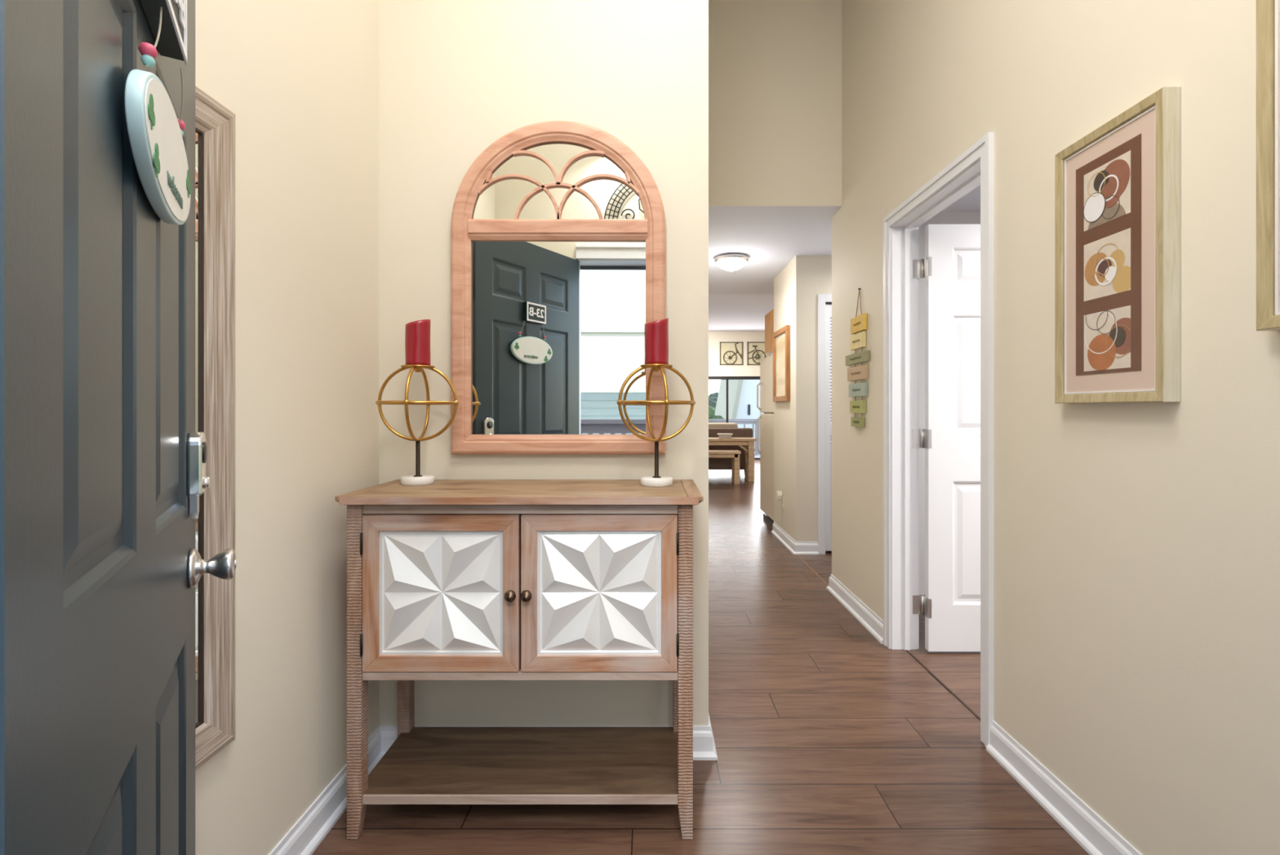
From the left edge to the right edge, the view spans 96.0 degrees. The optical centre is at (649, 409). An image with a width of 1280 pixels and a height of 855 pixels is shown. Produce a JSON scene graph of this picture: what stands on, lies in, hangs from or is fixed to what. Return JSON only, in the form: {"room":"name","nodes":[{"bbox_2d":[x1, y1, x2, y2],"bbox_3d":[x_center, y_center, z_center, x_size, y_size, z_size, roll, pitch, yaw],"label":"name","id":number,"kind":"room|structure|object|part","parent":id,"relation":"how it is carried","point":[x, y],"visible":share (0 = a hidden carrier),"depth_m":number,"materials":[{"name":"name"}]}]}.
{"room":"entrance hallway","nodes":[
{"label":"entrance hallway","id":0,"kind":"room"},
{"bbox_2d":[195,0,378,854],"bbox_3d":[-0.969,-0.790,1.127,0.120,3.900,1.855,0,0,0],"label":"wall","id":1,"kind":"structure","parent":0,"point":[299,79],"depth_m":1.47,"materials":[{"name":"beige paint"}]},
{"bbox_2d":[195,85,235,770],"bbox_3d":[-0.896,0.036,0.961,0.024,1.352,0.562,0,0,0],"label":"wall mirror","id":2,"kind":"object","parent":1,"relation":"attached to","point":[215,124],"visible":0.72,"depth_m":1.18,"materials":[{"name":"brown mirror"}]},
{"bbox_2d":[195,130,199,724],"bbox_3d":[-0.903,0.036,0.961,0.003,1.196,0.406,0,0,0],"label":"mirror glass","id":3,"kind":"object","parent":2,"relation":"on","point":[197,132],"depth_m":1.15,"materials":[{"name":"white"}]},
{"bbox_3d":[-0.896,-0.599,0.961,0.024,0.082,0.562,0,0,0],"label":"frame rail","id":4,"kind":"part","parent":2,"relation":"part of","materials":[{"name":"brown wood"}]},
{"bbox_3d":[-0.896,0.671,0.961,0.024,0.082,0.562,0,0,0],"label":"frame rail","id":5,"kind":"part","parent":2,"relation":"part of","materials":[{"name":"brown wood"}]},
{"bbox_2d":[268,713,717,854],"bbox_3d":[-0.342,1.110,3.680,1.134,0.100,6.640,0,0,0],"label":"baseboard","id":6,"kind":"structure","parent":1,"relation":"attached to","point":[312,827],"depth_m":1.66,"materials":[{"name":"white wood"}]},
{"bbox_2d":[378,0,708,725],"bbox_3d":[-1.451,-0.790,4.468,3.298,3.900,5.065,0,0,0],"label":"wall","id":7,"kind":"structure","parent":0,"point":[456,77],"depth_m":1.94,"materials":[{"name":"beige paint"}]},
{"bbox_2d":[450,120,665,454],"bbox_3d":[-0.303,-0.405,1.917,0.712,1.106,0.033,0,0,0],"label":"arched mirror","id":8,"kind":"object","parent":7,"relation":"attached to","point":[557,228],"visible":1,"depth_m":1.92,"materials":[{"name":"brown wood"}]},
{"bbox_2d":[311,459,1089,854],"bbox_3d":[0.650,1.200,6.900,7.700,0.080,13.400,0,0,0],"label":"floor","id":9,"kind":"structure","parent":0,"point":[830,739],"depth_m":1.86,"materials":[{"name":"brown wood"}]},
{"bbox_2d":[334,479,702,839],"bbox_3d":[-0.347,0.695,1.716,0.981,0.930,0.383,0,0,0],"label":"console cabinet","id":10,"kind":"object","parent":9,"relation":"on","point":[447,579],"visible":0.99,"depth_m":1.56,"materials":[{"name":"brown wood"}]},
{"bbox_3d":[-0.798,0.709,1.574,0.040,0.903,0.040,0,0,0],"label":"leg","id":11,"kind":"part","parent":10,"relation":"part of","materials":[{"name":"brown wood"}]},
{"bbox_3d":[-0.798,0.709,1.886,0.040,0.903,0.040,0,0,0],"label":"leg","id":12,"kind":"part","parent":10,"relation":"part of","materials":[{"name":"brown wood"}]},
{"bbox_2d":[375,364,458,485],"bbox_3d":[-0.722,0.044,1.795,0.240,0.372,0.240,0,0,-43],"label":"candle holder","id":13,"kind":"object","parent":10,"relation":"on","point":[418,479],"visible":0.99,"depth_m":1.78,"materials":[{"name":"gold metal"}]},
{"bbox_2d":[404,319,430,365],"bbox_3d":[-0.722,-0.210,1.795,0.074,0.145,0.074,0,0,-6],"label":"pillar candle","id":14,"kind":"object","parent":13,"relation":"on","point":[417,333],"visible":0.96,"depth_m":1.76,"materials":[{"name":"red wax"}]},
{"bbox_3d":[-0.722,0.151,1.795,0.026,0.112,0.026,0,0,-6],"label":"stem","id":15,"kind":"part","parent":13,"relation":"part of","materials":[{"name":"brown metal"}]},
{"bbox_3d":[-0.722,-0.127,1.795,0.100,0.020,0.100,0,0,-6],"label":"candle plate","id":16,"kind":"part","parent":13,"relation":"part of","materials":[{"name":"gold metal"}]},
{"bbox_3d":[-0.565,0.496,1.565,0.422,0.423,0.020,0,0,0],"label":"cabinet door","id":17,"kind":"part","parent":10,"relation":"part of","materials":[{"name":"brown wood"}]},
{"bbox_3d":[-0.565,0.496,1.556,0.336,0.337,0.025,0,0,0],"label":"starburst panel","id":18,"kind":"part","parent":10,"relation":"part of","materials":[{"name":"white wood"}]},
{"bbox_3d":[-0.372,0.496,1.540,0.031,0.031,0.030,0,0,0],"label":"knob","id":19,"kind":"part","parent":10,"relation":"part of","materials":[{"name":"brown metal"}]},
{"bbox_3d":[-0.350,0.270,1.570,0.855,0.025,0.020,0,0,0],"label":"rail","id":20,"kind":"part","parent":10,"relation":"part of","materials":[{"name":"brown wood"}]},
{"bbox_3d":[-0.350,0.721,1.569,0.855,0.022,0.022,0,0,0],"label":"rail","id":21,"kind":"part","parent":10,"relation":"part of","materials":[{"name":"brown wood"}]},
{"bbox_2d":[364,726,677,794],"bbox_3d":[-0.350,1.057,1.734,0.911,0.024,0.335,0,0,0],"label":"shelf","id":22,"kind":"object","parent":10,"relation":"attached to","point":[421,760],"depth_m":1.71,"materials":[{"name":"brown wood"}]},
{"bbox_3d":[-0.350,0.494,1.899,0.855,0.475,0.010,0,0,0],"label":"panel","id":23,"kind":"part","parent":10,"relation":"part of","materials":[{"name":"brown wood"}]},
{"bbox_3d":[-0.329,0.496,1.540,0.031,0.031,0.030,0,0,0],"label":"knob","id":24,"kind":"part","parent":10,"relation":"part of","materials":[{"name":"brown metal"}]},
{"bbox_3d":[-0.136,0.496,1.565,0.422,0.423,0.020,0,0,0],"label":"cabinet door","id":25,"kind":"part","parent":10,"relation":"part of","materials":[{"name":"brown wood"}]},
{"bbox_3d":[-0.136,0.496,1.556,0.336,0.337,0.025,0,0,0],"label":"starburst panel","id":26,"kind":"part","parent":10,"relation":"part of","materials":[{"name":"white wood"}]},
{"bbox_2d":[617,364,695,486],"bbox_3d":[0.021,0.044,1.765,0.240,0.372,0.240,0,0,-45],"label":"candle holder","id":27,"kind":"object","parent":10,"relation":"on","point":[656,480],"visible":1,"depth_m":1.74,"materials":[{"name":"gold metal"}]},
{"bbox_3d":[0.021,-0.127,1.765,0.100,0.020,0.100,0,0,-14],"label":"candle plate","id":28,"kind":"part","parent":27,"relation":"part of","materials":[{"name":"gold metal"}]},
{"bbox_2d":[644,318,668,364],"bbox_3d":[0.021,-0.210,1.765,0.074,0.145,0.074,0,0,-14],"label":"pillar candle","id":29,"kind":"object","parent":27,"relation":"on","point":[656,332],"visible":1,"depth_m":1.73,"materials":[{"name":"red wax"}]},
{"bbox_3d":[0.021,0.151,1.765,0.026,0.112,0.026,0,0,-14],"label":"stem","id":30,"kind":"part","parent":27,"relation":"part of","materials":[{"name":"brown metal"}]},
{"bbox_3d":[0.097,0.709,1.886,0.040,0.903,0.040,0,0,0],"label":"leg","id":31,"kind":"part","parent":10,"relation":"part of","materials":[{"name":"brown wood"}]},
{"bbox_3d":[0.097,0.709,1.574,0.040,0.903,0.040,0,0,0],"label":"leg","id":32,"kind":"part","parent":10,"relation":"part of","materials":[{"name":"brown wood"}]},
{"bbox_2d":[708,449,741,484],"bbox_3d":[0.660,0.902,9.120,1.520,0.515,0.340,0,0,0],"label":"bench","id":33,"kind":"object","parent":9,"relation":"on","point":[734,455],"visible":0.52,"depth_m":8.97,"materials":[{"name":"brown wood"}]},
{"bbox_3d":[0.660,0.665,9.120,1.520,0.040,0.340,0,0,0],"label":"seat","id":34,"kind":"part","parent":33,"relation":"part of","materials":[{"name":"brown wood"}]},
{"bbox_3d":[1.363,0.922,9.230,0.085,0.475,0.080,0,0,0],"label":"leg","id":35,"kind":"part","parent":33,"relation":"part of","materials":[{"name":"brown wood"}]},
{"bbox_3d":[1.363,0.922,9.010,0.085,0.475,0.080,0,0,0],"label":"leg","id":36,"kind":"part","parent":33,"relation":"part of","materials":[{"name":"brown wood"}]},
{"bbox_2d":[708,422,752,476],"bbox_3d":[0.590,0.695,10.370,2.380,0.930,0.960,0,0,0],"label":"sofa","id":37,"kind":"object","parent":9,"relation":"on","point":[714,428],"visible":0.15,"depth_m":9.89,"materials":[{"name":"brown fabric"}]},
{"bbox_2d":[708,422,737,427],"bbox_3d":[1.230,0.480,10.215,0.660,0.500,0.190,0,0,0],"label":"cushion","id":38,"kind":"object","parent":37,"relation":"on","point":[710,424],"depth_m":10.12,"materials":[{"name":"beige fabric"}]},
{"bbox_2d":[708,437,756,481],"bbox_3d":[0.565,0.812,9.500,2.330,0.695,0.380,0,0,0],"label":"console table","id":39,"kind":"object","parent":9,"relation":"on","point":[748,442],"visible":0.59,"depth_m":9.33,"materials":[{"name":"brown wood"}]},
{"bbox_2d":[716,433,733,438],"bbox_3d":[1.240,0.427,9.480,0.240,0.075,0.150,0,0,0],"label":"box","id":40,"kind":"object","parent":39,"relation":"on","point":[720,435],"visible":1,"depth_m":9.42,"materials":[{"name":"beige"}]},
{"bbox_3d":[1.240,0.400,9.480,0.240,0.020,0.150,0,0,0],"label":"lid","id":41,"kind":"part","parent":40,"relation":"part of","materials":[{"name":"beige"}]},
{"bbox_3d":[1.650,0.833,9.615,0.100,0.655,0.090,0,0,0],"label":"leg","id":42,"kind":"part","parent":39,"relation":"part of","materials":[{"name":"brown wood"}]},
{"bbox_3d":[1.650,0.833,9.375,0.100,0.655,0.090,0,0,0],"label":"leg","id":43,"kind":"part","parent":39,"relation":"part of","materials":[{"name":"brown wood"}]},
{"bbox_2d":[756,354,773,525],"bbox_3d":[1.538,0.310,5.850,0.784,1.700,0.720,0,0,0],"label":"refrigerator","id":44,"kind":"object","parent":9,"relation":"on","point":[766,403],"visible":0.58,"depth_m":5.84,"materials":[{"name":"beige metal"}]},
{"bbox_3d":[1.171,-0.145,6.160,0.050,0.304,0.017,0,0,0],"label":"handle","id":45,"kind":"part","parent":44,"relation":"part of","materials":[{"name":"beige ceramic"}]},
{"bbox_3d":[1.171,0.265,6.160,0.050,0.404,0.017,0,0,0],"label":"handle","id":46,"kind":"part","parent":44,"relation":"part of","materials":[{"name":"beige ceramic"}]},
{"bbox_3d":[1.221,-0.255,5.850,0.062,0.570,0.720,0,0,0],"label":"freezer door","id":47,"kind":"part","parent":44,"relation":"part of","materials":[{"name":"beige metal"}]},
{"bbox_3d":[1.221,0.555,5.850,0.062,1.030,0.720,0,0,0],"label":"door","id":48,"kind":"part","parent":44,"relation":"part of","materials":[{"name":"beige ceramic"}]},
{"bbox_2d":[906,649,980,719],"bbox_3d":[1.240,1.159,2.410,0.008,0.003,0.760,0,0,0],"label":"trim","id":49,"kind":"structure","parent":9,"relation":"on","point":[908,651],"depth_m":2.41,"materials":[{"name":"brown wood"}]},
{"bbox_2d":[708,331,772,376],"bbox_3d":[0.700,-0.390,13.575,7.600,3.100,0.150,0,0,0],"label":"wall","id":50,"kind":"structure","parent":0,"point":[715,369],"depth_m":13.50,"materials":[{"name":"beige paint"}]},
{"bbox_2d":[720,342,742,364],"bbox_3d":[1.913,-1.320,13.482,0.540,0.540,0.034,0,0,0],"label":"wall art","id":51,"kind":"object","parent":50,"relation":"attached to","point":[731,353],"visible":1,"depth_m":13.49,"materials":[{"name":"beige metal"}]},
{"bbox_2d":[708,376,765,459],"bbox_3d":[2.025,0.188,13.550,1.450,1.945,0.140,0,0,0],"label":"window","id":52,"kind":"structure","parent":50,"relation":"in","point":[726,378],"depth_m":13.48,"materials":[{"name":"black metal"}]},
{"bbox_2d":[746,342,770,364],"bbox_3d":[2.558,-1.320,13.480,0.540,0.540,0.038,0,0,0],"label":"wall art","id":53,"kind":"object","parent":50,"relation":"attached to","point":[755,350],"visible":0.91,"depth_m":13.49,"materials":[{"name":"beige metal"}]},
{"bbox_2d":[708,0,841,206],"bbox_3d":[0.686,-1.992,3.580,0.977,1.495,0.120,0,0,0],"label":"wall header","id":54,"kind":"structure","parent":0,"point":[775,66],"depth_m":3.52,"materials":[{"name":"beige paint"}]},
{"bbox_2d":[773,255,831,541],"bbox_3d":[2.090,-0.043,5.055,1.820,2.405,0.830,0,0,0],"label":"wall","id":55,"kind":"structure","parent":0,"point":[797,286],"depth_m":4.64,"materials":[{"name":"beige paint"}]},
{"bbox_2d":[764,308,773,354],"bbox_3d":[1.591,-0.815,5.880,0.677,0.430,0.780,0,0,0],"label":"upper cabinet","id":56,"kind":"object","parent":55,"relation":"attached to","point":[769,317],"visible":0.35,"depth_m":6.03,"materials":[{"name":"brown wood"}]},
{"bbox_3d":[1.263,-0.815,5.670,0.020,0.420,0.360,0,0,0],"label":"door","id":57,"kind":"part","parent":56,"relation":"part of","materials":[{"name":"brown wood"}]},
{"bbox_2d":[773,324,790,401],"bbox_3d":[1.163,-0.394,5.095,0.033,0.637,0.530,0,0,0],"label":"framed picture","id":58,"kind":"object","parent":55,"relation":"attached to","point":[781,337],"visible":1,"depth_m":5.04,"materials":[{"name":"brown wood"}]},
{"bbox_2d":[775,332,785,396],"bbox_3d":[1.170,-0.394,5.095,0.016,0.547,0.440,0,0,0],"label":"print","id":59,"kind":"object","parent":58,"relation":"attached to","point":[780,336],"depth_m":5.10},
{"bbox_2d":[782,496,784,510],"bbox_3d":[1.176,0.820,5.070,0.008,0.120,0.074,0,0,0],"label":"wall outlet","id":60,"kind":"object","parent":55,"relation":"attached to","point":[783,497],"visible":1,"depth_m":5.06,"materials":[{"name":"beige plastic"}]},
{"bbox_2d":[776,490,782,499],"bbox_3d":[1.149,0.756,5.100,0.045,0.076,0.060,0,0,0],"label":"plug","id":61,"kind":"object","parent":60,"relation":"attached to","point":[779,493],"visible":1,"depth_m":5.07,"materials":[{"name":"beige plastic"}]},
{"bbox_2d":[771,521,818,554],"bbox_3d":[1.254,1.110,5.037,0.201,0.100,0.847,0,0,0],"label":"baseboard","id":62,"kind":"structure","parent":55,"relation":"attached to","point":[794,547],"depth_m":4.66,"materials":[{"name":"white wood"}]},
{"bbox_2d":[817,293,831,554],"bbox_3d":[1.806,0.115,4.682,0.904,2.090,0.116,0,0,0],"label":"trim","id":63,"kind":"structure","parent":55,"relation":"attached to","point":[822,298],"depth_m":4.62,"materials":[{"name":"white wood"}]},
{"bbox_2d":[825,304,831,551],"bbox_3d":[1.819,0.144,4.675,0.795,1.992,0.030,0,0,0],"label":"door","id":64,"kind":"structure","parent":55,"relation":"in","point":[828,307],"depth_m":4.66,"materials":[{"name":"white paint"}]},
{"bbox_2d":[708,184,980,331],"bbox_3d":[0.700,-1.593,6.850,7.600,0.695,13.300,0,0,0],"label":"ceiling","id":65,"kind":"structure","parent":0,"point":[740,300],"depth_m":4.40,"materials":[{"name":"white paint"}]},
{"bbox_2d":[714,253,748,271],"bbox_3d":[0.668,-1.185,4.700,0.276,0.121,0.276,0,0,0],"label":"ceiling light","id":66,"kind":"object","parent":65,"relation":"attached to","point":[731,262],"visible":1,"depth_m":4.62,"materials":[{"name":"white glass"}]},
{"bbox_3d":[0.668,-1.176,4.700,0.240,0.070,0.240,0,0,0],"label":"lamp shade","id":67,"kind":"part","parent":66,"relation":"part of","materials":[{"name":"white glass"}]},
{"bbox_2d":[919,211,980,594],"bbox_3d":[2.848,-0.043,3.665,3.105,2.405,0.100,0,0,0],"label":"wall","id":68,"kind":"structure","parent":0,"point":[942,217],"depth_m":3.62,"materials":[{"name":"white paint"}]},
{"bbox_2d":[831,0,1279,854],"bbox_3d":[1.235,-0.790,1.958,0.120,3.900,3.515,0,0,0],"label":"wall","id":69,"kind":"structure","parent":0,"point":[1136,545],"depth_m":1.50,"materials":[{"name":"beige paint"}]},
{"bbox_2d":[795,554,828,586],"bbox_3d":[1.178,1.159,4.178,0.008,0.003,0.867,0,0,0],"label":"trim","id":70,"kind":"structure","parent":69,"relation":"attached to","point":[796,554],"depth_m":4.09,"materials":[{"name":"brown"}]},
{"bbox_2d":[826,573,883,643],"bbox_3d":[2.074,1.110,3.300,1.852,0.100,0.885,0,0,0],"label":"baseboard","id":71,"kind":"structure","parent":69,"relation":"attached to","point":[863,613],"depth_m":3.21,"materials":[{"name":"white wood"}]},
{"bbox_2d":[845,288,870,426],"bbox_3d":[1.164,-0.291,3.229,0.022,0.771,0.335,0,0,0],"label":"hanging sign","id":72,"kind":"object","parent":69,"relation":"attached to","point":[859,323],"visible":1,"depth_m":3.19,"materials":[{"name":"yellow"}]},
{"bbox_2d":[883,132,993,746],"bbox_3d":[1.235,0.106,2.410,0.156,2.108,0.888,0,0,0],"label":"trim","id":73,"kind":"structure","parent":69,"relation":"attached to","point":[974,167],"depth_m":2.78,"materials":[{"name":"white wood"}]},
{"bbox_2d":[912,224,980,651],"bbox_3d":[1.669,0.133,2.731,0.793,2.030,0.104,0,0,1],"label":"door","id":74,"kind":"structure","parent":69,"relation":"in","point":[951,264],"depth_m":2.74,"materials":[{"name":"white paint"}]},
{"bbox_2d":[986,720,1142,854],"bbox_3d":[1.161,1.110,1.163,0.027,0.100,1.606,0,0,0],"label":"baseboard","id":75,"kind":"structure","parent":69,"relation":"attached to","point":[1082,823],"depth_m":1.64,"materials":[{"name":"white wood"}]},
{"bbox_2d":[1054,86,1180,403],"bbox_3d":[1.155,-0.366,1.444,0.039,0.696,0.340,0,0,0],"label":"framed prints","id":76,"kind":"object","parent":69,"relation":"attached to","point":[1117,187],"visible":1,"depth_m":1.40,"materials":[{"name":"beige"}]},
{"bbox_2d":[1083,150,1130,231],"bbox_3d":[1.144,-0.544,1.445,0.002,0.148,0.148,0,0,0],"label":"print","id":77,"kind":"object","parent":76,"relation":"attached to","point":[1107,182],"depth_m":1.44,"materials":[{"name":"multicoloured"}]},
{"bbox_2d":[1084,305,1130,371],"bbox_3d":[1.145,-0.175,1.445,0.001,0.148,0.148,0,0,0],"label":"print","id":78,"kind":"object","parent":76,"relation":"attached to","point":[1107,328],"depth_m":1.44,"materials":[{"name":"multicoloured"}]},
{"bbox_2d":[1084,227,1130,301],"bbox_3d":[1.144,-0.359,1.445,0.002,0.148,0.148,0,0,0],"label":"print","id":79,"kind":"object","parent":76,"relation":"attached to","point":[1107,254],"depth_m":1.44,"materials":[{"name":"multicoloured"}]},
{"bbox_2d":[1256,0,1279,330],"bbox_3d":[1.155,-0.496,0.909,0.039,0.696,0.340,0,0,0],"label":"framed prints","id":80,"kind":"object","parent":69,"relation":"attached to","point":[1268,11],"visible":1,"depth_m":1.06,"materials":[{"name":"light wood"},{"name":"printed paper"},{"name":"clear glass"}]},
{"bbox_3d":[0.133,-0.790,0.280,2.084,3.900,0.160,0,0,0],"label":"wall","id":81,"kind":"structure","parent":0,"visible":0},
{"bbox_2d":[0,0,236,854],"bbox_3d":[-0.608,0.127,0.702,0.120,2.055,0.825,0,0,-32],"label":"door","id":82,"kind":"structure","parent":81,"relation":"in","point":[103,458],"depth_m":0.52,"materials":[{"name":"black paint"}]},
{"bbox_2d":[124,6,191,225],"bbox_3d":[-0.614,-0.358,0.729,0.018,0.224,0.316,0,0,-32],"label":"oval sign","id":83,"kind":"object","parent":82,"relation":"attached to","point":[155,132],"visible":1,"depth_m":0.66,"materials":[{"name":"teal paint"}]},
{"bbox_3d":[-0.565,-0.426,0.658,0.006,0.089,0.033,0,0,-15],"label":"cord","id":84,"kind":"part","parent":83,"relation":"part of","materials":[{"name":"beige fabric"}]},
{"bbox_3d":[-0.654,-0.426,0.804,0.033,0.089,0.006,0,0,42],"label":"cord","id":85,"kind":"part","parent":83,"relation":"part of","materials":[{"name":"beige fabric"}]},
{"bbox_2d":[139,0,186,62],"bbox_3d":[-0.604,-0.524,0.715,0.029,0.100,0.150,0,0,-32],"label":"number plaque","id":86,"kind":"object","parent":82,"relation":"attached to","point":[172,42],"visible":0.99,"depth_m":0.73,"materials":[{"name":"black"}]},
{"bbox_3d":[-0.767,0.274,1.012,0.064,0.068,0.068,0,0,-32],"label":"knob","id":87,"kind":"part","parent":82,"relation":"part of","materials":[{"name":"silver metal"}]},
{"label":"outside","id":88,"kind":"structure","parent":0,"visible":0},
{"bbox_3d":[2.000,1.245,14.625,8.000,0.130,1.950,0,0,0],"label":"deck","id":89,"kind":"object","parent":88,"visible":0},
{"bbox_2d":[708,418,759,453],"bbox_3d":[2.000,0.710,15.400,8.000,0.940,0.140,0,0,0],"label":"deck railing","id":90,"kind":"object","parent":89,"relation":"on","point":[744,421],"visible":0.06,"depth_m":15.34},
{"bbox_3d":[2.000,0.343,15.400,8.000,0.075,0.060,0,0,0],"label":"rail","id":91,"kind":"part","parent":90,"relation":"part of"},
{"bbox_3d":[2.000,0.270,15.400,8.000,0.060,0.140,0,0,0],"label":"rail","id":92,"kind":"part","parent":90,"relation":"part of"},
{"bbox_3d":[2.890,0.740,15.400,0.120,0.880,0.120,0,0,0],"label":"post","id":93,"kind":"part","parent":90,"relation":"part of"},
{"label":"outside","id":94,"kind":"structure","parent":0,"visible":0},
{"bbox_3d":[0.000,4.260,87.850,240.000,0.200,144.300,0,0,0],"label":"ground","id":95,"kind":"structure","parent":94,"visible":0},
{"bbox_2d":[708,405,715,413],"bbox_3d":[5.378,1.843,45.849,3.697,4.634,3.359,0,0,0],"label":"tree","id":96,"kind":"object","parent":95,"relation":"on","point":[710,408],"visible":0.02,"depth_m":44.57,"materials":[{"name":"green plant"}]},
{"bbox_2d":[708,396,717,408],"bbox_3d":[8.216,1.365,62.055,5.326,5.590,4.733,0,0,0],"label":"tree","id":97,"kind":"object","parent":95,"relation":"on","point":[713,400],"visible":0.06,"depth_m":60.39,"materials":[{"name":"green plant"}]},
{"bbox_2d":[708,391,718,397],"bbox_3d":[12.029,0.663,87.853,6.822,6.994,6.899,0,0,0],"label":"tree","id":98,"kind":"object","parent":95,"relation":"on","point":[713,393],"visible":0.02,"depth_m":86.52,"materials":[{"name":"green plant"}]},
{"bbox_2d":[708,410,724,418],"bbox_3d":[3.328,2.102,29.153,2.688,4.116,2.173,0,0,0],"label":"tree","id":99,"kind":"object","parent":95,"relation":"on","point":[711,415],"visible":0.02,"depth_m":28.76,"materials":[{"name":"green plant"}]},
{"bbox_2d":[714,379,764,453],"bbox_3d":[8.740,-1.340,35.925,8.520,11.000,8.550,0,0,0],"label":"house","id":100,"kind":"structure","parent":95,"relation":"on","point":[742,393],"depth_m":32.00,"materials":[{"name":"white"}]}
]}

